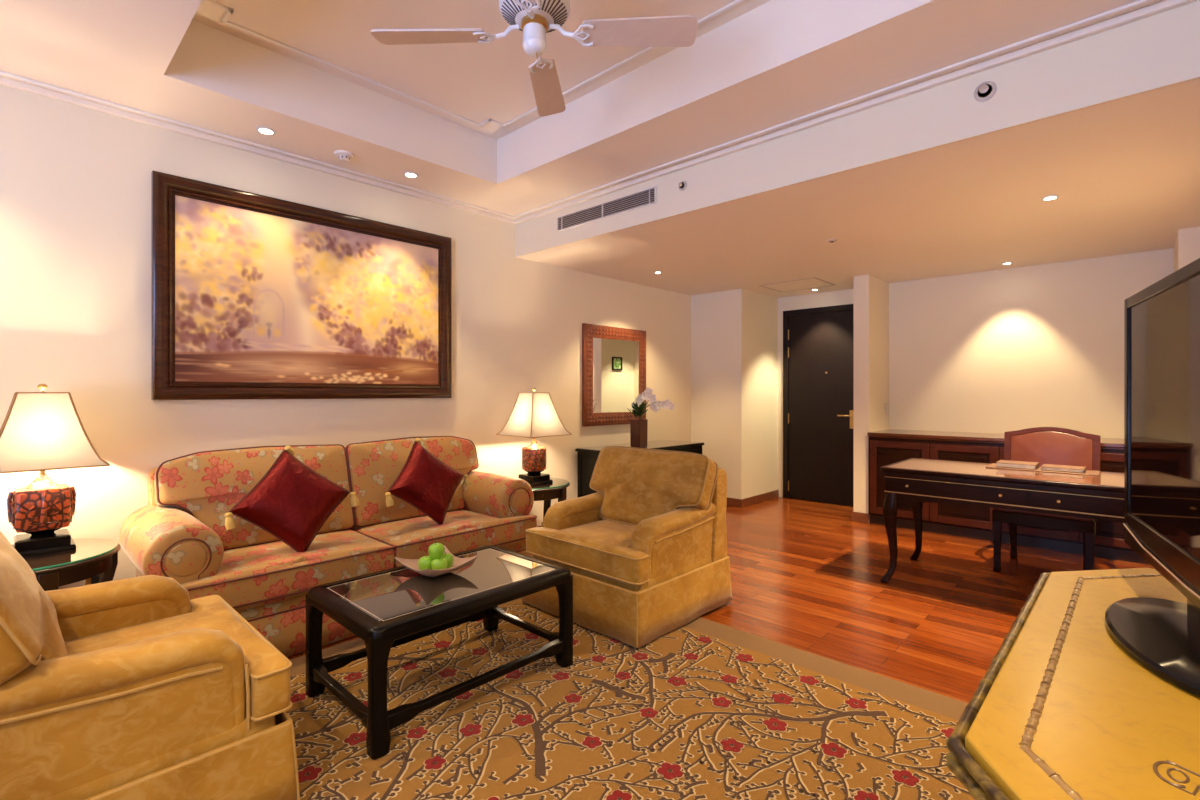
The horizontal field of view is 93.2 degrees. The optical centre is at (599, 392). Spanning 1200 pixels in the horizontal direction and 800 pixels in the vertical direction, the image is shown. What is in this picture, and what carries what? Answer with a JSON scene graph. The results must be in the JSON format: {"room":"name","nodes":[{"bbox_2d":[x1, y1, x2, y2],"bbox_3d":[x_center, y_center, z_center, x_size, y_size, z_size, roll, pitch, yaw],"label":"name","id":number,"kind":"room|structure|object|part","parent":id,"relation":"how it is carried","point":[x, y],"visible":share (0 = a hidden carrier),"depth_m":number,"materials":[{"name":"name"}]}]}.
{"room":"hotel room","nodes":[
{"label":"hotel room","id":0,"kind":"room"},
{"bbox_2d":[0,85,690,588],"bbox_3d":[-1.479,-0.300,4.040,0.120,3.100,9.240,0,0,43],"label":"wall","id":1,"kind":"structure","parent":0,"point":[75,181],"depth_m":3.08,"materials":[{"name":"paint"}]},
{"bbox_2d":[85,574,99,584],"bbox_3d":[-2.517,0.918,2.808,0.064,0.041,0.051,0,0,43],"label":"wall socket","id":2,"kind":"object","parent":1,"relation":"attached to","point":[93,580],"visible":0.1,"depth_m":2.79,"materials":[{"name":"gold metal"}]},
{"bbox_3d":[-2.525,0.922,2.841,0.008,0.115,0.080,0,0,43],"label":"plate","id":3,"kind":"part","parent":2,"relation":"part of","materials":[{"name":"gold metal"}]},
{"bbox_2d":[151,170,451,399],"bbox_3d":[-1.744,-0.567,3.638,0.048,1.207,1.791,0,0,43],"label":"painting","id":4,"kind":"object","parent":1,"relation":"attached to","point":[254,296],"visible":1,"depth_m":3.47,"materials":[{"name":"multicoloured paint"}]},
{"bbox_2d":[0,0,1197,223],"bbox_3d":[-1.097,-1.430,1.292,4.210,0.030,5.570,0,0,43],"label":"trim","id":5,"kind":"structure","parent":1,"relation":"attached to","point":[1165,5],"depth_m":2.91,"materials":[{"name":"paint"}]},
{"bbox_2d":[582,323,645,426],"bbox_3d":[0.164,-0.170,5.659,0.044,0.970,0.925,0,0,43],"label":"wall mirror","id":6,"kind":"object","parent":1,"relation":"attached to","point":[613,358],"visible":0.91,"depth_m":5.59,"materials":[{"name":"red wood"}]},
{"bbox_2d":[593,338,638,412],"bbox_3d":[0.164,-0.170,5.659,0.005,0.730,0.685,0,0,44],"label":"mirror glass","id":7,"kind":"object","parent":6,"relation":"attached to","point":[615,362],"depth_m":5.63,"materials":[{"name":"mirror"}]},
{"bbox_2d":[0,0,1163,219],"bbox_3d":[-1.097,-1.647,1.292,4.210,0.405,5.570,0,0,43],"label":"ceiling","id":8,"kind":"structure","parent":0,"point":[754,66],"depth_m":2.80,"materials":[{"name":"paint"}]},
{"bbox_2d":[255,126,276,134],"bbox_3d":[-1.835,-1.440,3.117,0.101,0.008,0.101,0,0,43],"label":"recessed light","id":9,"kind":"object","parent":8,"relation":"in","point":[262,129],"visible":1,"depth_m":3.11,"materials":[{"name":"white glass"}]},
{"bbox_3d":[-1.835,-1.441,3.117,0.063,0.002,0.063,0,0,36],"label":"bulb","id":10,"kind":"part","parent":9,"relation":"part of","materials":[{"name":"white glass"}]},
{"bbox_2d":[334,150,353,162],"bbox_3d":[-1.546,-1.423,3.430,0.110,0.043,0.110,0,0,43],"label":"smoke detector","id":11,"kind":"object","parent":8,"relation":"attached to","point":[344,156],"visible":1,"depth_m":3.41,"materials":[{"name":"white paint"}]},
{"bbox_2d":[403,172,418,177],"bbox_3d":[-1.248,-1.440,3.745,0.101,0.008,0.101,0,0,43],"label":"recessed light","id":12,"kind":"object","parent":8,"relation":"in","point":[407,174],"visible":1,"depth_m":3.74,"materials":[{"name":"white glass"}]},
{"bbox_2d":[202,0,745,127],"bbox_3d":[-0.224,-1.744,2.187,2.912,0.012,1.672,0,0,43],"label":"trim","id":13,"kind":"structure","parent":8,"relation":"attached to","point":[229,11],"depth_m":3.00,"materials":[{"name":"white paint"}]},
{"bbox_2d":[371,0,697,116],"bbox_3d":[-0.248,-1.505,2.147,0.932,0.490,0.932,0,0,-43],"label":"ceiling fan","id":14,"kind":"object","parent":8,"relation":"hanging from","point":[535,18],"visible":1,"depth_m":2.14,"materials":[{"name":"white wood"}]},
{"bbox_3d":[-0.645,-1.358,2.159,0.425,0.038,0.132,0,0,2],"label":"blade","id":15,"kind":"part","parent":14,"relation":"part of","materials":[{"name":"white wood"}]},
{"bbox_3d":[-0.236,-1.358,2.544,0.132,0.038,0.425,0,0,2],"label":"blade","id":16,"kind":"part","parent":14,"relation":"part of","materials":[{"name":"wood"}]},
{"bbox_3d":[0.149,-1.358,2.135,0.425,0.038,0.132,0,0,2],"label":"blade","id":17,"kind":"part","parent":14,"relation":"part of","materials":[{"name":"white wood"}]},
{"bbox_2d":[287,497,1153,702],"bbox_3d":[0.095,1.290,2.553,4.410,0.080,9.240,0,0,43],"label":"floor","id":18,"kind":"structure","parent":0,"point":[806,576],"depth_m":3.61,"materials":[{"name":"brown wood"}]},
{"bbox_2d":[23,538,120,590],"bbox_3d":[-2.453,0.975,2.449,0.584,0.551,0.584,0,0,35],"label":"side table","id":19,"kind":"object","parent":18,"relation":"on","point":[91,557],"visible":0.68,"depth_m":2.42,"materials":[{"name":"brown wood"}]},
{"bbox_3d":[-2.254,0.988,2.308,0.080,0.525,0.060,0,0,35],"label":"leg","id":20,"kind":"part","parent":19,"relation":"part of","materials":[{"name":"brown wood"}]},
{"bbox_2d":[0,384,109,556],"bbox_3d":[-2.490,0.329,2.533,0.421,0.741,0.421,0,0,43],"label":"table lamp","id":21,"kind":"object","parent":19,"relation":"on","point":[41,431],"visible":1,"depth_m":2.46,"materials":[{"name":"beige fabric"}]},
{"bbox_3d":[-2.490,0.162,2.533,0.414,0.325,0.414,0,0,43],"label":"lamp shade","id":22,"kind":"part","parent":21,"relation":"part of","materials":[{"name":"white fabric"}]},
{"bbox_3d":[-2.490,0.162,2.533,0.421,0.332,0.421,0,0,43],"label":"shade trim","id":23,"kind":"part","parent":21,"relation":"part of","materials":[{"name":"beige fabric"}]},
{"bbox_3d":[-2.453,0.703,2.449,0.566,0.008,0.566,0,0,35],"label":"glass","id":24,"kind":"part","parent":19,"relation":"part of","materials":[{"name":"brown"}]},
{"bbox_3d":[-2.311,0.988,2.648,0.060,0.525,0.080,0,0,35],"label":"leg","id":25,"kind":"part","parent":19,"relation":"part of","materials":[{"name":"brown wood"}]},
{"bbox_2d":[119,436,536,656],"bbox_3d":[-1.410,0.768,3.335,0.881,0.947,2.108,0,0,43],"label":"sofa","id":26,"kind":"object","parent":18,"relation":"on","point":[181,534],"visible":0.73,"depth_m":2.94,"materials":[{"name":"beige fabric"}]},
{"bbox_3d":[-1.645,0.677,3.558,0.210,0.596,1.860,0,0,43],"label":"backrest","id":27,"kind":"part","parent":26,"relation":"part of","materials":[{"name":"beige fabric"}]},
{"bbox_3d":[-2.046,0.885,2.691,0.756,0.640,0.298,0,0,43],"label":"arm","id":28,"kind":"part","parent":26,"relation":"part of"},
{"bbox_3d":[-1.778,0.715,2.438,0.046,0.150,0.150,0,0,43],"label":"scroll panel","id":29,"kind":"part","parent":26,"relation":"part of","materials":[{"name":"beige fabric"}]},
{"bbox_2d":[154,445,352,548],"bbox_3d":[-1.864,0.565,3.123,0.270,0.525,0.929,0,0,43],"label":"cushion","id":30,"kind":"object","parent":26,"relation":"on","point":[204,485],"depth_m":2.95,"materials":[{"name":"beige fabric"}]},
{"bbox_2d":[181,529,393,610],"bbox_3d":[-1.678,0.885,2.897,0.660,0.189,1.006,0,0,43],"label":"seat cushion","id":31,"kind":"object","parent":26,"relation":"on","point":[261,573],"depth_m":2.73,"materials":[{"name":"beige fabric"}]},
{"bbox_2d":[225,445,358,551],"bbox_3d":[-1.563,0.586,2.897,0.310,0.621,0.573,0,0,23],"label":"throw pillow","id":32,"kind":"object","parent":26,"relation":"on","point":[291,502],"visible":0.94,"depth_m":2.83,"materials":[{"name":"red fabric"}]},
{"bbox_2d":[345,437,477,527],"bbox_3d":[-1.224,0.565,3.800,0.270,0.525,0.929,0,0,43],"label":"cushion","id":33,"kind":"object","parent":26,"relation":"on","point":[372,467],"depth_m":3.57,"materials":[{"name":"beige fabric"}]},
{"bbox_2d":[385,438,470,524],"bbox_3d":[-1.046,0.583,3.466,0.300,0.608,0.558,0,0,14],"label":"throw pillow","id":34,"kind":"object","parent":26,"relation":"on","point":[425,482],"visible":0.95,"depth_m":3.40,"materials":[{"name":"red fabric"}]},
{"bbox_2d":[352,509,536,566],"bbox_3d":[-0.988,0.885,3.627,0.660,0.189,1.006,0,0,43],"label":"seat cushion","id":35,"kind":"object","parent":26,"relation":"on","point":[410,535],"depth_m":3.43,"materials":[{"name":"beige fabric"}]},
{"bbox_3d":[-0.802,0.885,4.006,0.756,0.640,0.298,0,0,43],"label":"arm","id":36,"kind":"part","parent":26,"relation":"part of"},
{"bbox_3d":[-0.535,0.715,3.753,0.046,0.150,0.150,0,0,43],"label":"scroll panel","id":37,"kind":"part","parent":26,"relation":"part of","materials":[{"name":"beige fabric"}]},
{"bbox_2d":[530,478,569,523],"bbox_3d":[-0.528,0.975,4.435,0.584,0.551,0.584,0,0,23],"label":"side table","id":38,"kind":"object","parent":18,"relation":"on","point":[547,492],"visible":0.34,"depth_m":4.28,"materials":[{"name":"brown wood"}]},
{"bbox_2d":[496,388,571,485],"bbox_3d":[-0.513,0.329,4.421,0.421,0.741,0.421,0,0,43],"label":"table lamp","id":39,"kind":"object","parent":38,"relation":"on","point":[534,414],"visible":1,"depth_m":4.34,"materials":[{"name":"beige fabric"}]},
{"bbox_3d":[-0.513,0.162,4.421,0.414,0.325,0.414,0,0,43],"label":"lamp shade","id":40,"kind":"part","parent":39,"relation":"part of","materials":[{"name":"white fabric"}]},
{"bbox_3d":[-0.513,0.162,4.421,0.421,0.332,0.421,0,0,43],"label":"shade trim","id":41,"kind":"part","parent":39,"relation":"part of","materials":[{"name":"beige fabric"}]},
{"bbox_3d":[-0.431,0.988,4.659,0.060,0.525,0.080,0,0,23],"label":"leg","id":42,"kind":"part","parent":38,"relation":"part of","materials":[{"name":"brown wood"}]},
{"bbox_3d":[-0.528,0.703,4.435,0.566,0.008,0.566,0,0,23],"label":"glass","id":43,"kind":"part","parent":38,"relation":"part of","materials":[{"name":"green"}]},
{"bbox_3d":[-0.304,0.988,4.338,0.080,0.525,0.060,0,0,23],"label":"leg","id":44,"kind":"part","parent":38,"relation":"part of","materials":[{"name":"brown wood"}]},
{"bbox_2d":[285,598,974,799],"bbox_3d":[-0.425,1.242,1.544,2.980,0.014,3.660,0,0,43],"label":"area rug","id":45,"kind":"object","parent":18,"relation":"on","point":[705,709],"visible":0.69,"depth_m":2.12,"materials":[{"name":"carpet"}]},
{"bbox_2d":[0,531,299,799],"bbox_3d":[-1.518,0.787,1.662,0.901,0.879,0.901,0,0,43],"label":"armchair","id":46,"kind":"object","parent":45,"relation":"on","point":[134,688],"visible":1,"depth_m":1.49,"materials":[{"name":"yellow fabric"}]},
{"bbox_2d":[0,531,67,683],"bbox_3d":[-1.644,0.589,1.529,0.864,0.458,0.299,0,0,43],"label":"cushion","id":47,"kind":"object","parent":46,"relation":"on","point":[33,620],"depth_m":1.36,"materials":[{"name":"yellow fabric"}]},
{"bbox_3d":[-1.308,0.836,1.387,0.125,0.327,0.729,0,0,43],"label":"arm","id":48,"kind":"part","parent":46,"relation":"part of","materials":[{"name":"yellow fabric"}]},
{"bbox_3d":[-1.805,0.836,1.857,0.125,0.327,0.729,0,0,43],"label":"arm","id":49,"kind":"part","parent":46,"relation":"part of","materials":[{"name":"yellow fabric"}]},
{"bbox_2d":[64,595,290,717],"bbox_3d":[-1.454,0.870,1.729,0.870,0.184,0.685,0,0,43],"label":"seat cushion","id":50,"kind":"object","parent":46,"relation":"on","point":[258,686],"depth_m":1.65,"materials":[{"name":"yellow fabric"}]},
{"bbox_2d":[306,545,572,758],"bbox_3d":[-0.667,1.017,2.461,0.630,0.434,0.940,0,0,43],"label":"coffee table","id":51,"kind":"object","parent":45,"relation":"on","point":[387,609],"visible":1,"depth_m":2.30,"materials":[{"name":"black paint"}]},
{"bbox_3d":[-1.152,1.032,2.337,0.092,0.404,0.092,0,0,43],"label":"leg","id":52,"kind":"part","parent":51,"relation":"part of","materials":[{"name":"black paint"}]},
{"bbox_3d":[-0.763,1.032,1.969,0.092,0.404,0.092,0,0,43],"label":"leg","id":53,"kind":"part","parent":51,"relation":"part of","materials":[{"name":"black paint"}]},
{"bbox_2d":[394,545,477,576],"bbox_3d":[-0.729,0.763,2.526,0.261,0.074,0.261,0,0,40],"label":"fruit bowl","id":54,"kind":"object","parent":51,"relation":"on","point":[458,563],"visible":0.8,"depth_m":2.51,"materials":[{"name":"ceramic"}]},
{"bbox_2d":[418,555,431,569],"bbox_3d":[-0.769,0.754,2.512,0.071,0.075,0.070,0,0,23],"label":"apple","id":55,"kind":"object","parent":54,"relation":"in","point":[424,562],"visible":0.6,"depth_m":2.48,"materials":[{"name":"green food"}]},
{"bbox_2d":[428,542,444,559],"bbox_3d":[-0.727,0.699,2.520,0.071,0.075,0.070,0,0,23],"label":"apple","id":56,"kind":"object","parent":55,"relation":"on","point":[435,550],"visible":0.98,"depth_m":2.50,"materials":[{"name":"green food"}]},
{"bbox_2d":[431,556,447,569],"bbox_3d":[-0.706,0.754,2.489,0.071,0.075,0.070,0,0,-37],"label":"apple","id":57,"kind":"object","parent":54,"relation":"in","point":[437,563],"visible":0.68,"depth_m":2.46,"materials":[{"name":"green food"}]},
{"bbox_2d":[442,552,453,568],"bbox_3d":[-0.696,0.754,2.554,0.070,0.075,0.071,0,0,-7],"label":"apple","id":58,"kind":"object","parent":54,"relation":"in","point":[447,556],"visible":0.54,"depth_m":2.54,"materials":[{"name":"green food"}]},
{"bbox_3d":[-0.667,0.826,2.461,0.630,0.052,0.940,0,0,43],"label":"frame","id":59,"kind":"part","parent":51,"relation":"part of","materials":[{"name":"black paint"}]},
{"bbox_3d":[-0.667,0.808,2.461,0.521,0.011,0.831,0,0,43],"label":"glass","id":60,"kind":"part","parent":51,"relation":"part of","materials":[{"name":"black"}]},
{"bbox_3d":[-0.571,1.032,2.952,0.092,0.404,0.092,0,0,43],"label":"leg","id":61,"kind":"part","parent":51,"relation":"part of","materials":[{"name":"black paint"}]},
{"bbox_3d":[-0.182,1.032,2.584,0.092,0.404,0.092,0,0,43],"label":"leg","id":62,"kind":"part","parent":51,"relation":"part of","materials":[{"name":"black paint"}]},
{"bbox_2d":[521,446,731,647],"bbox_3d":[0.164,0.787,3.354,0.901,0.879,0.901,0,0,43],"label":"armchair","id":63,"kind":"object","parent":45,"relation":"on","point":[645,553],"visible":0.98,"depth_m":3.15,"materials":[{"name":"beige fabric"}]},
{"bbox_3d":[-0.046,0.836,3.629,0.125,0.327,0.729,0,0,43],"label":"arm","id":64,"kind":"part","parent":63,"relation":"part of","materials":[{"name":"yellow fabric"}]},
{"bbox_2d":[526,519,649,584],"bbox_3d":[0.100,0.870,3.287,0.870,0.184,0.685,0,0,43],"label":"seat cushion","id":65,"kind":"object","parent":63,"relation":"on","point":[599,551],"depth_m":3.04,"materials":[{"name":"yellow fabric"}]},
{"bbox_2d":[591,447,716,524],"bbox_3d":[0.290,0.589,3.487,0.864,0.466,0.318,0,0,43],"label":"cushion","id":66,"kind":"object","parent":63,"relation":"on","point":[633,485],"depth_m":3.34,"materials":[{"name":"beige fabric"}]},
{"bbox_3d":[0.451,0.836,3.159,0.125,0.327,0.729,0,0,43],"label":"arm","id":67,"kind":"part","parent":63,"relation":"part of","materials":[{"name":"yellow fabric"}]},
{"bbox_3d":[0.402,0.718,3.606,0.840,0.564,0.166,0,0,43],"label":"backrest","id":68,"kind":"part","parent":63,"relation":"part of","materials":[{"name":"yellow fabric"}]},
{"bbox_2d":[946,568,1199,799],"bbox_3d":[1.079,0.860,0.993,0.606,0.750,1.546,0,0,43],"label":"table","id":69,"kind":"object","parent":45,"relation":"on","point":[1061,710],"visible":0.95,"depth_m":0.87,"materials":[{"name":"yellow paint"}]},
{"bbox_2d":[1105,258,1199,696],"bbox_3d":[1.140,0.120,1.069,0.270,0.737,1.000,0,0,32],"label":"television","id":70,"kind":"object","parent":69,"relation":"on","point":[1161,524],"visible":1,"depth_m":1.19,"materials":[{"name":"black plastic"}]},
{"bbox_2d":[575,440,703,497],"bbox_3d":[0.433,0.880,5.549,0.552,0.740,1.350,0,0,43],"label":"base cabinet","id":71,"kind":"object","parent":18,"relation":"on","point":[587,457],"visible":0.15,"depth_m":5.24,"materials":[{"name":"black paint"}]},
{"bbox_3d":[-0.030,0.865,5.075,0.420,0.570,0.006,0,0,43],"label":"moulding","id":72,"kind":"part","parent":71,"relation":"part of","materials":[{"name":"black paint"}]},
{"bbox_2d":[630,419,647,447],"bbox_3d":[0.366,0.379,5.337,0.121,0.262,0.121,0,0,43],"label":"vase","id":73,"kind":"object","parent":71,"relation":"on","point":[638,428],"visible":0.96,"depth_m":5.30,"materials":[{"name":"paint"}]},
{"bbox_2d":[627,387,674,419],"bbox_3d":[0.462,0.112,5.378,0.429,0.329,0.239,0,0,-21],"label":"orchid arrangement","id":74,"kind":"object","parent":73,"relation":"in","point":[638,407],"visible":1,"depth_m":5.34,"materials":[{"name":"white plant"}]},
{"bbox_3d":[0.427,0.514,5.555,0.515,0.008,1.336,0,0,43],"label":"glass","id":75,"kind":"part","parent":71,"relation":"part of","materials":[{"name":"black"}]},
{"bbox_3d":[0.904,0.865,5.687,0.016,0.610,0.421,0,0,43],"label":"cabinet door","id":76,"kind":"part","parent":71,"relation":"part of","materials":[{"name":"black paint"}]},
{"bbox_2d":[880,458,1123,582],"bbox_3d":[2.675,0.870,3.471,1.590,0.761,0.740,0,0,43],"label":"writing desk","id":77,"kind":"object","parent":18,"relation":"on","point":[911,482],"visible":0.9,"depth_m":3.40,"materials":[{"name":"brown wood"}]},
{"bbox_3d":[1.916,0.950,3.750,0.100,0.600,0.100,0,0,43],"label":"leg","id":78,"kind":"part","parent":77,"relation":"part of","materials":[{"name":"brown wood"}]},
{"bbox_3d":[2.354,0.950,4.214,0.100,0.600,0.100,0,0,43],"label":"leg","id":79,"kind":"part","parent":77,"relation":"part of","materials":[{"name":"brown wood"}]},
{"bbox_3d":[2.163,0.599,3.479,0.733,0.082,0.012,0,0,43],"label":"drawer","id":80,"kind":"part","parent":77,"relation":"part of","materials":[{"name":"brown wood"}]},
{"bbox_3d":[2.675,0.531,3.471,1.566,0.038,0.716,0,0,43],"label":"moulding","id":81,"kind":"part","parent":77,"relation":"part of","materials":[{"name":"brown wood"}]},
{"bbox_2d":[986,463,1099,475],"bbox_3d":[2.808,0.485,3.607,0.555,0.008,0.242,0,0,43],"label":"desk pad","id":82,"kind":"object","parent":77,"relation":"on","point":[993,465],"visible":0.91,"depth_m":3.50,"materials":[{"name":"beige leather"}]},
{"bbox_2d":[996,460,1039,469],"bbox_3d":[2.719,0.466,3.691,0.210,0.030,0.180,0,0,43],"label":"leather folder","id":83,"kind":"object","parent":82,"relation":"on","point":[1001,463],"visible":1,"depth_m":3.64,"materials":[{"name":"leather"}]},
{"bbox_2d":[1040,464,1085,472],"bbox_3d":[2.893,0.470,3.540,0.210,0.022,0.180,0,0,43],"label":"leather folder","id":84,"kind":"object","parent":82,"relation":"on","point":[1050,467],"visible":1,"depth_m":3.50,"materials":[{"name":"leather"}]},
{"bbox_3d":[2.710,0.599,2.962,0.741,0.082,0.012,0,0,43],"label":"drawer","id":85,"kind":"part","parent":77,"relation":"part of","materials":[{"name":"brown wood"}]},
{"bbox_2d":[867,429,1149,564],"bbox_3d":[3.524,0.812,4.930,2.069,0.875,0.677,0,0,43],"label":"credenza","id":86,"kind":"object","parent":18,"relation":"on","point":[885,447],"visible":0.48,"depth_m":4.87,"materials":[{"name":"brown wood"}]},
{"bbox_3d":[2.757,0.795,5.232,0.384,0.570,0.014,0,0,43],"label":"panel","id":87,"kind":"part","parent":86,"relation":"part of","materials":[{"name":"brown wood"}]},
{"bbox_3d":[2.756,0.795,5.230,0.504,0.690,0.018,0,0,43],"label":"cabinet door","id":88,"kind":"part","parent":86,"relation":"part of","materials":[{"name":"brown wood"}]},
{"bbox_3d":[3.128,0.795,4.881,0.384,0.570,0.014,0,0,43],"label":"panel","id":89,"kind":"part","parent":86,"relation":"part of","materials":[{"name":"brown wood"}]},
{"bbox_3d":[3.127,0.795,4.880,0.504,0.690,0.018,0,0,43],"label":"cabinet door","id":90,"kind":"part","parent":86,"relation":"part of","materials":[{"name":"brown wood"}]},
{"bbox_3d":[3.498,0.795,4.531,0.384,0.570,0.014,0,0,43],"label":"panel","id":91,"kind":"part","parent":86,"relation":"part of","materials":[{"name":"brown wood"}]},
{"bbox_3d":[3.497,0.795,4.530,0.504,0.690,0.018,0,0,43],"label":"cabinet door","id":92,"kind":"part","parent":86,"relation":"part of","materials":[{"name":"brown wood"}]},
{"bbox_3d":[3.867,0.795,4.180,0.504,0.690,0.018,0,0,43],"label":"cabinet door","id":93,"kind":"part","parent":86,"relation":"part of","materials":[{"name":"brown wood"}]},
{"bbox_3d":[3.869,0.795,4.181,0.384,0.570,0.014,0,0,43],"label":"panel","id":94,"kind":"part","parent":86,"relation":"part of","materials":[{"name":"brown wood"}]},
{"bbox_2d":[992,427,1100,572],"bbox_3d":[3.145,0.750,3.997,0.606,0.999,0.600,0,0,43],"label":"desk chair","id":95,"kind":"object","parent":18,"relation":"on","point":[1043,445],"visible":0.48,"depth_m":4.05,"materials":[{"name":"red leather"}]},
{"bbox_3d":[2.780,1.070,3.967,0.054,0.360,0.054,0,0,43],"label":"leg","id":96,"kind":"part","parent":95,"relation":"part of","materials":[{"name":"brown wood"}]},
{"bbox_3d":[3.112,1.070,4.268,0.044,0.360,0.082,0,0,43],"label":"leg","id":97,"kind":"part","parent":95,"relation":"part of","materials":[{"name":"brown wood"}]},
{"bbox_3d":[3.104,0.795,3.953,0.543,0.115,0.480,0,0,43],"label":"seat","id":98,"kind":"part","parent":95,"relation":"part of","materials":[{"name":"black wood"}]},
{"bbox_3d":[3.104,0.858,3.953,0.547,0.075,0.480,0,0,43],"label":"seat frame","id":99,"kind":"part","parent":95,"relation":"part of","materials":[{"name":"brown wood"}]},
{"bbox_3d":[3.317,0.523,4.178,0.556,0.544,0.101,0,0,43],"label":"backrest frame","id":100,"kind":"part","parent":95,"relation":"part of","materials":[{"name":"brown wood"}]},
{"bbox_3d":[3.417,1.070,3.979,0.044,0.360,0.082,0,0,43],"label":"leg","id":101,"kind":"part","parent":95,"relation":"part of","materials":[{"name":"brown wood"}]},
{"bbox_3d":[3.136,1.070,3.630,0.054,0.360,0.054,0,0,43],"label":"leg","id":102,"kind":"part","parent":95,"relation":"part of","materials":[{"name":"brown wood"}]},
{"bbox_2d":[691,289,777,498],"bbox_3d":[1.601,0.055,6.730,0.660,2.390,0.860,0,0,43],"label":"wall","id":103,"kind":"structure","parent":0,"point":[734,333],"depth_m":6.42,"materials":[{"name":"paint"}]},
{"bbox_2d":[727,490,778,507],"bbox_3d":[1.606,1.205,6.715,0.660,0.090,0.874,0,0,43],"label":"baseboard","id":104,"kind":"structure","parent":103,"relation":"attached to","point":[741,503],"depth_m":6.34,"materials":[{"name":"brown wood"}]},
{"bbox_2d":[778,289,853,497],"bbox_3d":[2.591,0.055,6.468,1.140,2.390,0.120,0,0,43],"label":"wall","id":105,"kind":"structure","parent":0,"point":[842,297],"depth_m":6.76,"materials":[{"name":"paint"}]},
{"bbox_2d":[783,304,853,506],"bbox_3d":[2.539,0.138,6.459,0.925,2.225,0.164,0,0,43],"label":"door","id":106,"kind":"structure","parent":105,"relation":"in","point":[818,343],"depth_m":6.47,"materials":[{"name":"brown wood"}]},
{"bbox_3d":[2.703,0.290,6.237,0.160,0.200,0.066,0,0,43],"label":"handle","id":107,"kind":"part","parent":106,"relation":"part of","materials":[{"name":"gold metal"}]},
{"bbox_2d":[515,0,1199,257],"bbox_3d":[0.823,-1.495,3.323,4.210,0.710,0.020,0,0,43],"label":"beam","id":108,"kind":"structure","parent":0,"point":[1161,50],"depth_m":2.62,"materials":[{"name":"paint"}]},
{"bbox_2d":[557,186,656,231],"bbox_3d":[0.019,-1.305,4.060,0.960,0.112,0.013,0,0,43],"label":"air vent","id":109,"kind":"object","parent":108,"relation":"attached to","point":[646,197],"visible":1,"depth_m":4.02,"materials":[{"name":"white plastic"}]},
{"bbox_2d":[679,181,686,190],"bbox_3d":[0.514,-1.312,3.579,0.060,0.060,0.032,0,0,43],"label":"sprinkler","id":110,"kind":"object","parent":108,"relation":"attached to","point":[682,185],"visible":1,"depth_m":3.58,"materials":[{"name":"silver metal"}]},
{"bbox_2d":[974,81,996,101],"bbox_3d":[1.680,-1.323,2.477,0.084,0.084,0.032,0,0,43],"label":"sprinkler","id":111,"kind":"object","parent":108,"relation":"attached to","point":[986,90],"visible":1,"depth_m":2.47,"materials":[{"name":"silver metal"}]},
{"bbox_2d":[518,79,1199,297],"bbox_3d":[2.049,-1.495,4.620,4.210,0.710,3.550,0,0,43],"label":"ceiling","id":112,"kind":"structure","parent":0,"point":[1124,174],"depth_m":3.62,"materials":[{"name":"paint"}]},
{"bbox_2d":[759,277,834,291],"bbox_3d":[2.081,-1.137,5.986,0.600,0.005,0.540,0,0,43],"label":"access panel","id":113,"kind":"object","parent":112,"relation":"attached to","point":[808,283],"visible":1,"depth_m":5.99,"materials":[{"name":"paint"}]},
{"bbox_2d":[827,239,836,242],"bbox_3d":[1.729,-1.131,4.225,0.070,0.018,0.070,0,0,43],"label":"ceiling sensor","id":114,"kind":"object","parent":112,"relation":"attached to","point":[829,240],"visible":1,"depth_m":4.21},
{"bbox_2d":[1041,195,1058,199],"bbox_3d":[2.618,-1.135,3.298,0.086,0.008,0.086,0,0,43],"label":"recessed light","id":115,"kind":"object","parent":112,"relation":"in","point":[1050,197],"visible":1,"depth_m":3.29,"materials":[{"name":"white glass"}]},
{"bbox_2d":[854,275,888,522],"bbox_3d":[2.810,0.055,5.793,0.144,2.390,0.800,0,0,43],"label":"wall pillar","id":116,"kind":"structure","parent":0,"point":[871,294],"depth_m":5.53,"materials":[{"name":"paint"}]},
{"bbox_2d":[852,511,868,522],"bbox_3d":[2.759,1.205,5.749,0.158,0.090,0.694,0,0,43],"label":"baseboard","id":117,"kind":"structure","parent":116,"relation":"attached to","point":[856,516],"depth_m":5.49,"materials":[{"name":"brown wood"}]},
{"bbox_2d":[885,403,887,414],"bbox_3d":[2.942,0.163,5.820,0.012,0.115,0.070,0,0,43],"label":"light switch","id":118,"kind":"object","parent":116,"relation":"attached to","point":[886,404],"visible":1,"depth_m":5.81,"materials":[{"name":"white plastic"}]},
{"bbox_2d":[889,248,1173,438],"bbox_3d":[3.900,0.055,5.178,2.286,2.390,0.195,0,0,43],"label":"wall","id":119,"kind":"structure","parent":0,"point":[1001,351],"depth_m":5.15,"materials":[{"name":"paint"}]},
{"bbox_2d":[1174,227,1199,271],"bbox_3d":[4.351,0.055,4.140,0.205,2.390,0.695,0,0,43],"label":"wall","id":120,"kind":"structure","parent":0,"point":[1187,243],"depth_m":3.93,"materials":[{"name":"paint"}]}
]}

